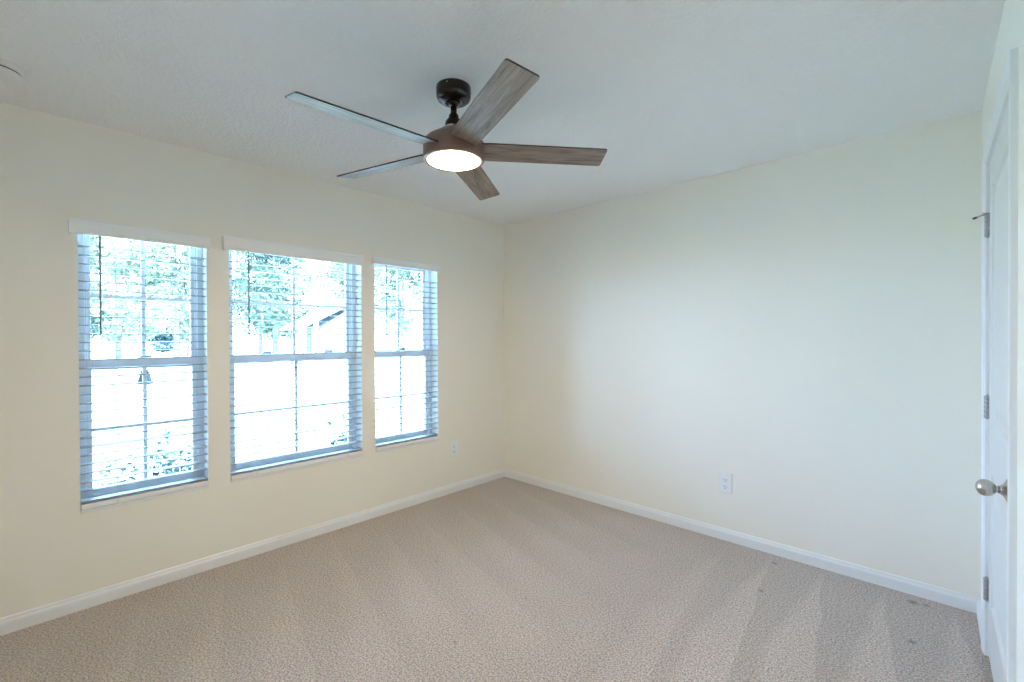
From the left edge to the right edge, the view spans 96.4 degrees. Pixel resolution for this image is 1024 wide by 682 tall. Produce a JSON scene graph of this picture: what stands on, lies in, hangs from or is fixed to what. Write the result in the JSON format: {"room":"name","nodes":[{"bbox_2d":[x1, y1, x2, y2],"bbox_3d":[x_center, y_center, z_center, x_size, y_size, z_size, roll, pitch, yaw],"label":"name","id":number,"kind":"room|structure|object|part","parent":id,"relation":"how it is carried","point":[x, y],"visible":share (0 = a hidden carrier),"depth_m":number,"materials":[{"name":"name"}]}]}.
{"room":"empty bedroom","nodes":[
{"label":"empty bedroom","id":0,"kind":"room"},
{"bbox_2d":[0,102,504,617],"bbox_3d":[-1.501,0.315,3.097,0.165,2.840,3.950,0,1,44],"label":"wall","id":1,"kind":"structure","parent":0,"point":[54,169],"depth_m":2.63,"materials":[{"name":"white paint"}]},
{"bbox_2d":[77,234,207,513],"bbox_3d":[-2.030,0.129,2.537,0.164,1.466,0.547,0,1,44],"label":"window","id":2,"kind":"structure","parent":1,"relation":"in","point":[82,239],"depth_m":2.55,"materials":[{"name":"white plastic"}]},
{"bbox_2d":[68,217,210,509],"bbox_3d":[-1.985,0.119,2.481,0.079,1.451,0.593,0,1,44],"label":"blind","id":3,"kind":"object","parent":2,"relation":"attached to","point":[79,226],"visible":0.98,"depth_m":2.46,"materials":[{"name":"white plastic"}]},
{"bbox_3d":[-2.078,0.133,2.402,0.055,1.373,0.002,0,1,44],"label":"ladder cord","id":4,"kind":"part","parent":3,"relation":"part of","materials":[{"name":"white fabric"}]},
{"bbox_3d":[-1.984,0.832,2.500,0.053,0.026,0.541,0,1,44],"label":"rail","id":5,"kind":"part","parent":3,"relation":"part of","materials":[{"name":"white plastic"}]},
{"bbox_3d":[-1.877,0.131,2.612,0.055,1.373,0.002,0,1,44],"label":"ladder cord","id":6,"kind":"part","parent":3,"relation":"part of","materials":[{"name":"white fabric"}]},
{"bbox_3d":[-2.076,-0.221,2.577,0.024,0.745,0.487,0,1,44],"label":"sash","id":7,"kind":"part","parent":2,"relation":"part of","materials":[{"name":"glass"}]},
{"bbox_3d":[-2.053,0.455,2.562,0.026,0.719,0.487,0,1,44],"label":"sash","id":8,"kind":"part","parent":2,"relation":"part of","materials":[{"name":"white plastic"}]},
{"bbox_3d":[-2.000,0.855,2.516,0.089,0.016,0.547,0,1,44],"label":"sill","id":9,"kind":"part","parent":2,"relation":"part of","materials":[{"name":"white paint"}]},
{"bbox_2d":[0,468,504,635],"bbox_3d":[-1.432,1.298,3.042,0.014,0.076,3.950,0,1,44],"label":"baseboard","id":10,"kind":"structure","parent":1,"relation":"attached to","point":[21,620],"depth_m":2.67,"materials":[{"name":"white paint"}]},
{"bbox_2d":[229,250,361,482],"bbox_3d":[-1.465,0.123,3.128,0.164,1.466,0.859,0,1,44],"label":"window","id":11,"kind":"structure","parent":1,"relation":"in","point":[349,268],"depth_m":3.16,"materials":[{"name":"white plastic"}]},
{"bbox_3d":[-1.511,-0.231,3.168,0.024,0.739,0.799,0,1,44],"label":"sash","id":12,"kind":"part","parent":11,"relation":"part of","materials":[{"name":"white plastic"}]},
{"bbox_3d":[-1.487,0.445,3.153,0.026,0.725,0.799,0,1,44],"label":"sash","id":13,"kind":"part","parent":11,"relation":"part of","materials":[{"name":"white plastic"}]},
{"bbox_2d":[223,235,363,479],"bbox_3d":[-1.422,0.104,3.070,0.079,1.469,0.897,0,1,44],"label":"blind","id":14,"kind":"object","parent":11,"relation":"attached to","point":[229,242],"visible":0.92,"depth_m":3.01,"materials":[{"name":"white plastic"}]},
{"bbox_3d":[-1.620,0.124,2.880,0.055,1.381,0.002,0,1,44],"label":"ladder cord","id":15,"kind":"part","parent":14,"relation":"part of","materials":[{"name":"white fabric"}]},
{"bbox_3d":[-1.419,0.825,3.091,0.053,0.026,0.853,0,1,44],"label":"rail","id":16,"kind":"part","parent":14,"relation":"part of","materials":[{"name":"white plastic"}]},
{"bbox_3d":[-1.204,0.119,3.316,0.055,1.381,0.002,0,1,44],"label":"ladder cord","id":17,"kind":"part","parent":14,"relation":"part of","materials":[{"name":"white fabric"}]},
{"bbox_3d":[-1.435,0.848,3.107,0.089,0.016,0.859,0,1,44],"label":"sill","id":18,"kind":"part","parent":11,"relation":"part of","materials":[{"name":"white paint"}]},
{"bbox_2d":[374,264,437,452],"bbox_3d":[-0.890,0.116,3.728,0.164,1.466,0.585,0,1,44],"label":"window","id":19,"kind":"structure","parent":1,"relation":"in","point":[425,275],"depth_m":3.87,"materials":[{"name":"white plastic"}]},
{"bbox_3d":[-0.937,-0.239,3.769,0.024,0.735,0.525,0,1,44],"label":"sash","id":20,"kind":"part","parent":19,"relation":"part of","materials":[{"name":"glass"}]},
{"bbox_3d":[-0.913,0.437,3.753,0.026,0.729,0.525,0,1,44],"label":"sash","id":21,"kind":"part","parent":19,"relation":"part of","materials":[{"name":"white plastic"}]},
{"bbox_2d":[372,256,440,450],"bbox_3d":[-0.843,0.096,3.675,0.079,1.471,0.622,0,1,44],"label":"blind","id":22,"kind":"object","parent":19,"relation":"attached to","point":[375,259],"visible":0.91,"depth_m":3.65,"materials":[{"name":"white plastic"}]},
{"bbox_3d":[-0.951,0.103,3.579,0.055,1.407,0.002,0,1,44],"label":"ladder cord","id":23,"kind":"part","parent":22,"relation":"part of","materials":[{"name":"white fabric"}]},
{"bbox_3d":[-0.845,0.819,3.692,0.053,0.026,0.579,0,1,44],"label":"rail","id":24,"kind":"part","parent":22,"relation":"part of","materials":[{"name":"white plastic"}]},
{"bbox_3d":[-0.724,0.101,3.817,0.055,1.407,0.002,0,1,44],"label":"ladder cord","id":25,"kind":"part","parent":22,"relation":"part of","materials":[{"name":"white fabric"}]},
{"bbox_3d":[-0.860,0.842,3.707,0.089,0.016,0.585,0,1,44],"label":"sill","id":26,"kind":"part","parent":19,"relation":"part of","materials":[{"name":"white paint"}]},
{"bbox_2d":[450,440,457,456],"bbox_3d":[-0.509,0.945,4.009,0.010,0.136,0.084,0,1,44],"label":"wall outlet","id":27,"kind":"object","parent":1,"relation":"attached to","point":[453,444],"visible":1,"depth_m":4.00,"materials":[{"name":"white plastic"}]},
{"bbox_2d":[0,477,992,681],"bbox_3d":[-0.154,1.399,1.821,3.950,0.120,4.350,0,1,44],"label":"floor","id":28,"kind":"structure","parent":0,"point":[504,579],"depth_m":2.21,"materials":[{"name":"beige carpet"}]},
{"bbox_2d":[0,0,1004,225],"bbox_3d":[-0.152,-1.176,1.791,3.915,0.150,4.350,0,1,44],"label":"ceiling","id":29,"kind":"structure","parent":0,"point":[674,92],"depth_m":1.91,"materials":[{"name":"white paint"}]},
{"bbox_2d":[0,58,26,84],"bbox_3d":[-2.045,-1.069,1.816,0.168,0.049,0.168,0,1,44],"label":"smoke detector","id":30,"kind":"object","parent":29,"relation":"attached to","point":[11,73],"visible":1,"depth_m":1.82,"materials":[{"name":"white plastic"}]},
{"bbox_2d":[285,58,606,199],"bbox_3d":[-0.288,-0.941,1.969,1.312,0.322,1.270,0,1,44],"label":"ceiling fan","id":31,"kind":"object","parent":29,"relation":"hanging from","point":[459,147],"visible":1,"depth_m":1.92,"materials":[{"name":"brown wood"}]},
{"bbox_3d":[-0.533,-0.826,1.730,0.579,0.006,0.121,-1,14,-43],"label":"blade","id":32,"kind":"part","parent":31,"relation":"part of","materials":[{"name":"brown wood"}]},
{"bbox_3d":[-0.590,-0.829,2.178,0.579,0.006,0.121,0,13,29],"label":"blade","id":33,"kind":"part","parent":31,"relation":"part of","materials":[{"name":"brown wood"}]},
{"bbox_2d":[426,150,480,170],"bbox_3d":[-0.253,-0.788,1.994,0.237,0.016,0.237,0,1,44],"label":"diffuser","id":34,"kind":"object","parent":31,"relation":"attached to","point":[444,160],"depth_m":1.97,"materials":[{"name":"white glass"}]},
{"bbox_3d":[-0.181,-0.832,2.371,0.121,0.006,0.579,-13,-2,11],"label":"blade","id":35,"kind":"part","parent":31,"relation":"part of","materials":[{"name":"grey wood"}]},
{"bbox_3d":[-0.089,-0.828,1.646,0.121,0.006,0.579,14,-6,-25],"label":"blade","id":36,"kind":"part","parent":31,"relation":"part of","materials":[{"name":"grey wood"}]},
{"bbox_3d":[0.128,-0.831,2.042,0.579,0.006,0.121,0,-13,-7],"label":"blade","id":37,"kind":"part","parent":31,"relation":"part of","materials":[{"name":"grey wood"}]},
{"bbox_2d":[504,110,981,597],"bbox_3d":[1.270,0.152,3.281,3.915,2.540,0.150,0,1,44],"label":"wall","id":38,"kind":"structure","parent":0,"point":[804,329],"depth_m":2.80,"materials":[{"name":"white paint"}]},
{"bbox_2d":[719,472,731,494],"bbox_3d":[1.418,0.944,3.039,0.084,0.136,0.010,0,1,44],"label":"wall outlet","id":39,"kind":"object","parent":38,"relation":"attached to","point":[725,479],"visible":1,"depth_m":3.04,"materials":[{"name":"white plastic"}]},
{"bbox_2d":[505,469,978,613],"bbox_3d":[1.099,1.285,3.345,3.253,0.076,0.014,0,1,44],"label":"baseboard","id":40,"kind":"structure","parent":38,"relation":"attached to","point":[952,598],"depth_m":2.81,"materials":[{"name":"white paint"}]},
{"bbox_2d":[981,0,1023,681],"bbox_3d":[0.959,0.172,0.710,0.115,2.540,4.000,0,1,43],"label":"wall","id":41,"kind":"structure","parent":0,"point":[1010,36],"depth_m":1.22,"materials":[{"name":"white paint"}]},
{"bbox_2d":[977,598,980,639],"bbox_3d":[0.951,1.303,0.798,0.014,0.076,3.900,0,1,43],"label":"baseboard","id":42,"kind":"structure","parent":41,"relation":"attached to","point":[979,599],"depth_m":2.13,"materials":[{"name":"white paint"}]},
{"bbox_2d":[972,102,1008,681],"bbox_3d":[1.733,0.294,1.591,0.189,2.077,0.869,0,1,44],"label":"door","id":43,"kind":"structure","parent":41,"relation":"in","point":[995,487],"depth_m":1.66,"materials":[{"name":"white paint"}]},
{"bbox_3d":[1.481,0.457,1.426,0.054,0.051,0.051,0,1,44],"label":"knob handle","id":44,"kind":"part","parent":43,"relation":"part of","materials":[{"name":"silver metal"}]},
{"bbox_3d":[1.507,0.457,1.402,0.025,0.072,0.072,0,1,44],"label":"knob","id":45,"kind":"part","parent":43,"relation":"part of","materials":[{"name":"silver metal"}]},
{"bbox_2d":[981,47,1018,681],"bbox_3d":[1.704,0.265,1.613,0.017,2.134,0.974,0,1,43],"label":"door frame","id":46,"kind":"structure","parent":41,"relation":"attached to","point":[1009,86],"depth_m":1.26,"materials":[{"name":"white paint"}]},
{"label":"outside","id":47,"kind":"structure","parent":0,"visible":0},
{"bbox_2d":[91,343,423,486],"bbox_3d":[-33.436,1.451,70.987,139.830,0.200,230.000,0,1,44],"label":"ground","id":48,"kind":"structure","parent":47,"point":[94,354],"depth_m":11.39,"materials":[{"name":"white"}]},
{"bbox_2d":[90,235,130,311],"bbox_3d":[-25.379,-3.914,25.504,5.938,11.296,5.458,0,0,1],"label":"leafy tree","id":49,"kind":"object","parent":48,"relation":"on","point":[105,243],"visible":0.09,"depth_m":26.57,"materials":[{"name":"green plant"}]},
{"bbox_2d":[98,453,139,485],"bbox_3d":[-2.873,1.274,3.363,0.400,0.892,0.257,0,1,44],"label":"leafy shrub","id":50,"kind":"object","parent":48,"relation":"on","point":[111,481],"visible":0.12,"depth_m":3.33,"materials":[{"name":"green plant"}]},
{"bbox_2d":[91,301,154,352],"bbox_3d":[-51.614,-1.804,57.939,5.525,6.714,10.314,0,1,44],"label":"bush","id":51,"kind":"object","parent":48,"relation":"on","point":[94,320],"visible":0.19,"depth_m":56.92,"materials":[{"name":"green plant"}]},
{"bbox_2d":[90,236,171,357],"bbox_3d":[-32.641,-5.319,37.720,7.068,13.997,8.192,0,1,44],"label":"leafy tree","id":52,"kind":"object","parent":48,"relation":"on","point":[119,304],"visible":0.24,"depth_m":37.29,"materials":[{"name":"green plant"}]},
{"bbox_2d":[137,369,152,384],"bbox_3d":[-5.138,1.068,6.411,0.180,1.420,0.180,0,1,44],"label":"garden lamp","id":53,"kind":"object","parent":48,"relation":"on","point":[140,379],"visible":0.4,"depth_m":6.36,"materials":[{"name":"blue metal"}]},
{"bbox_2d":[116,242,189,356],"bbox_3d":[-22.501,-4.491,30.289,5.857,12.359,5.931,0,0,19],"label":"leafy tree","id":54,"kind":"object","parent":48,"relation":"on","point":[172,250],"visible":0.24,"depth_m":29.41,"materials":[{"name":"green plant"}]},
{"bbox_2d":[148,327,180,345],"bbox_3d":[-42.456,-0.196,55.873,3.063,3.447,3.976,0,0,23],"label":"shrub","id":55,"kind":"object","parent":48,"relation":"on","point":[156,337],"visible":0.37,"depth_m":55.16,"materials":[{"name":"green plant"}]},
{"bbox_2d":[151,343,182,354],"bbox_3d":[-38.405,0.817,50.951,2.668,1.458,2.793,0,1,44],"label":"round shrub","id":56,"kind":"object","parent":48,"relation":"on","point":[170,345],"visible":0.76,"depth_m":50.43,"materials":[{"name":"green plant"}]},
{"bbox_2d":[148,430,191,476],"bbox_3d":[-2.646,1.192,3.661,0.454,1.052,0.567,0,0,-14],"label":"leafy shrub","id":57,"kind":"object","parent":48,"relation":"on","point":[175,454],"visible":0.26,"depth_m":3.54,"materials":[{"name":"green plant"}]},
{"bbox_2d":[186,345,189,355],"bbox_3d":[-32.307,0.979,46.031,0.640,1.120,0.660,0,1,44],"label":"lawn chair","id":58,"kind":"object","parent":48,"relation":"on","point":[187,346],"visible":0.35,"depth_m":45.99,"materials":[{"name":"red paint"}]},
{"bbox_2d":[162,305,237,336],"bbox_3d":[-43.931,-2.251,65.394,4.733,7.440,9.373,0,1,44],"label":"bush","id":59,"kind":"object","parent":48,"relation":"on","point":[183,320],"visible":0.12,"depth_m":63.38,"materials":[{"name":"green plant"}]},
{"bbox_2d":[232,251,298,353],"bbox_3d":[-24.205,-5.769,43.996,7.466,14.739,7.450,0,0,-14],"label":"leafy tree","id":60,"kind":"object","parent":48,"relation":"on","point":[239,294],"visible":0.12,"depth_m":43.08,"materials":[{"name":"green plant"}]},
{"bbox_2d":[256,362,279,366],"bbox_3d":[-14.959,1.304,28.012,1.005,0.532,1.457,0,1,44],"label":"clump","id":61,"kind":"object","parent":48,"relation":"on","point":[266,364],"visible":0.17,"depth_m":27.92,"materials":[{"name":"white plant"}]},
{"bbox_2d":[232,250,311,352],"bbox_3d":[-17.566,-4.035,33.747,6.639,11.358,5.744,0,1,44],"label":"leafy tree","id":62,"kind":"object","parent":48,"relation":"on","point":[283,261],"visible":0.39,"depth_m":32.80,"materials":[{"name":"green plant"}]},
{"bbox_2d":[254,317,301,346],"bbox_3d":[-37.319,-1.857,72.443,4.856,6.498,9.301,0,1,44],"label":"bush","id":63,"kind":"object","parent":48,"relation":"on","point":[268,330],"visible":0.16,"depth_m":72.14,"materials":[{"name":"green plant"}]},
{"bbox_2d":[312,260,317,378],"bbox_3d":[-8.225,-2.661,19.003,4.031,8.733,3.709,0,1,44],"label":"tree","id":64,"kind":"object","parent":48,"relation":"on","point":[315,349],"visible":0.02,"depth_m":19.04,"materials":[{"name":"grey plant"}]},
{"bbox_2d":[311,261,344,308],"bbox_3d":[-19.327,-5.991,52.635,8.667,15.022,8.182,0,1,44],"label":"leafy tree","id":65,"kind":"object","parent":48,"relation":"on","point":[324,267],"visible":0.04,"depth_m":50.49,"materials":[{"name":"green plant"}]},
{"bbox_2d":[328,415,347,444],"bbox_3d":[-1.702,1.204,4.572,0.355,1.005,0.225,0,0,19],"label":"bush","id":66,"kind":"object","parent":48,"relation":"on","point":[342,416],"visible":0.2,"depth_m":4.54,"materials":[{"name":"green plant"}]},
{"bbox_2d":[280,300,400,364],"bbox_3d":[-12.211,-0.732,33.154,3.400,4.710,7.500,0,1,44],"label":"house","id":67,"kind":"structure","parent":48,"relation":"on","point":[320,312],"depth_m":31.38,"materials":[{"name":"grey"}]},
{"bbox_3d":[-13.423,0.202,29.619,0.140,2.000,0.120,0,1,44],"label":"porch post","id":68,"kind":"part","parent":67,"relation":"part of","materials":[{"name":"white paint"}]},
{"bbox_3d":[-13.042,0.198,30.016,0.140,2.000,0.120,0,1,44],"label":"porch post","id":69,"kind":"part","parent":67,"relation":"part of","materials":[{"name":"white paint"}]},
{"bbox_3d":[-12.662,0.194,30.413,0.140,2.000,0.120,0,1,44],"label":"porch post","id":70,"kind":"part","parent":67,"relation":"part of","materials":[{"name":"white paint"}]},
{"bbox_3d":[-10.720,0.472,32.365,0.050,2.100,2.800,0,1,44],"label":"garage door","id":71,"kind":"part","parent":67,"relation":"part of","materials":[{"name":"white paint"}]},
{"bbox_2d":[325,262,394,315],"bbox_3d":[-13.733,-4.997,41.688,6.374,13.140,6.094,0,1,44],"label":"leafy tree","id":72,"kind":"object","parent":48,"relation":"on","point":[334,267],"visible":0.18,"depth_m":40.85,"materials":[{"name":"green plant"}]},
{"bbox_2d":[375,268,421,349],"bbox_3d":[-11.359,-4.890,47.806,6.890,12.822,7.004,0,1,44],"label":"leafy tree","id":73,"kind":"object","parent":48,"relation":"on","point":[393,272],"visible":0.22,"depth_m":47.45,"materials":[{"name":"green plant"}]},
{"bbox_2d":[389,315,416,339],"bbox_3d":[-22.557,-2.131,87.599,5.815,6.714,10.656,0,1,44],"label":"bush","id":74,"kind":"object","parent":48,"relation":"on","point":[401,315],"visible":0.08,"depth_m":87.98,"materials":[{"name":"green plant"}]},
{"bbox_2d":[402,363,422,370],"bbox_3d":[-5.135,1.336,24.013,1.048,0.440,1.659,0,1,44],"label":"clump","id":75,"kind":"object","parent":48,"relation":"on","point":[408,365],"visible":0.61,"depth_m":23.78,"materials":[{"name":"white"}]},
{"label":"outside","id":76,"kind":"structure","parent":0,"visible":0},
{"bbox_2d":[92,362,422,387],"bbox_3d":[1.673,1.425,37.403,6.000,0.020,230.000,0,1,44],"label":"street","id":77,"kind":"structure","parent":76,"point":[180,376],"depth_m":21.63,"materials":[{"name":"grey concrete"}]}
]}

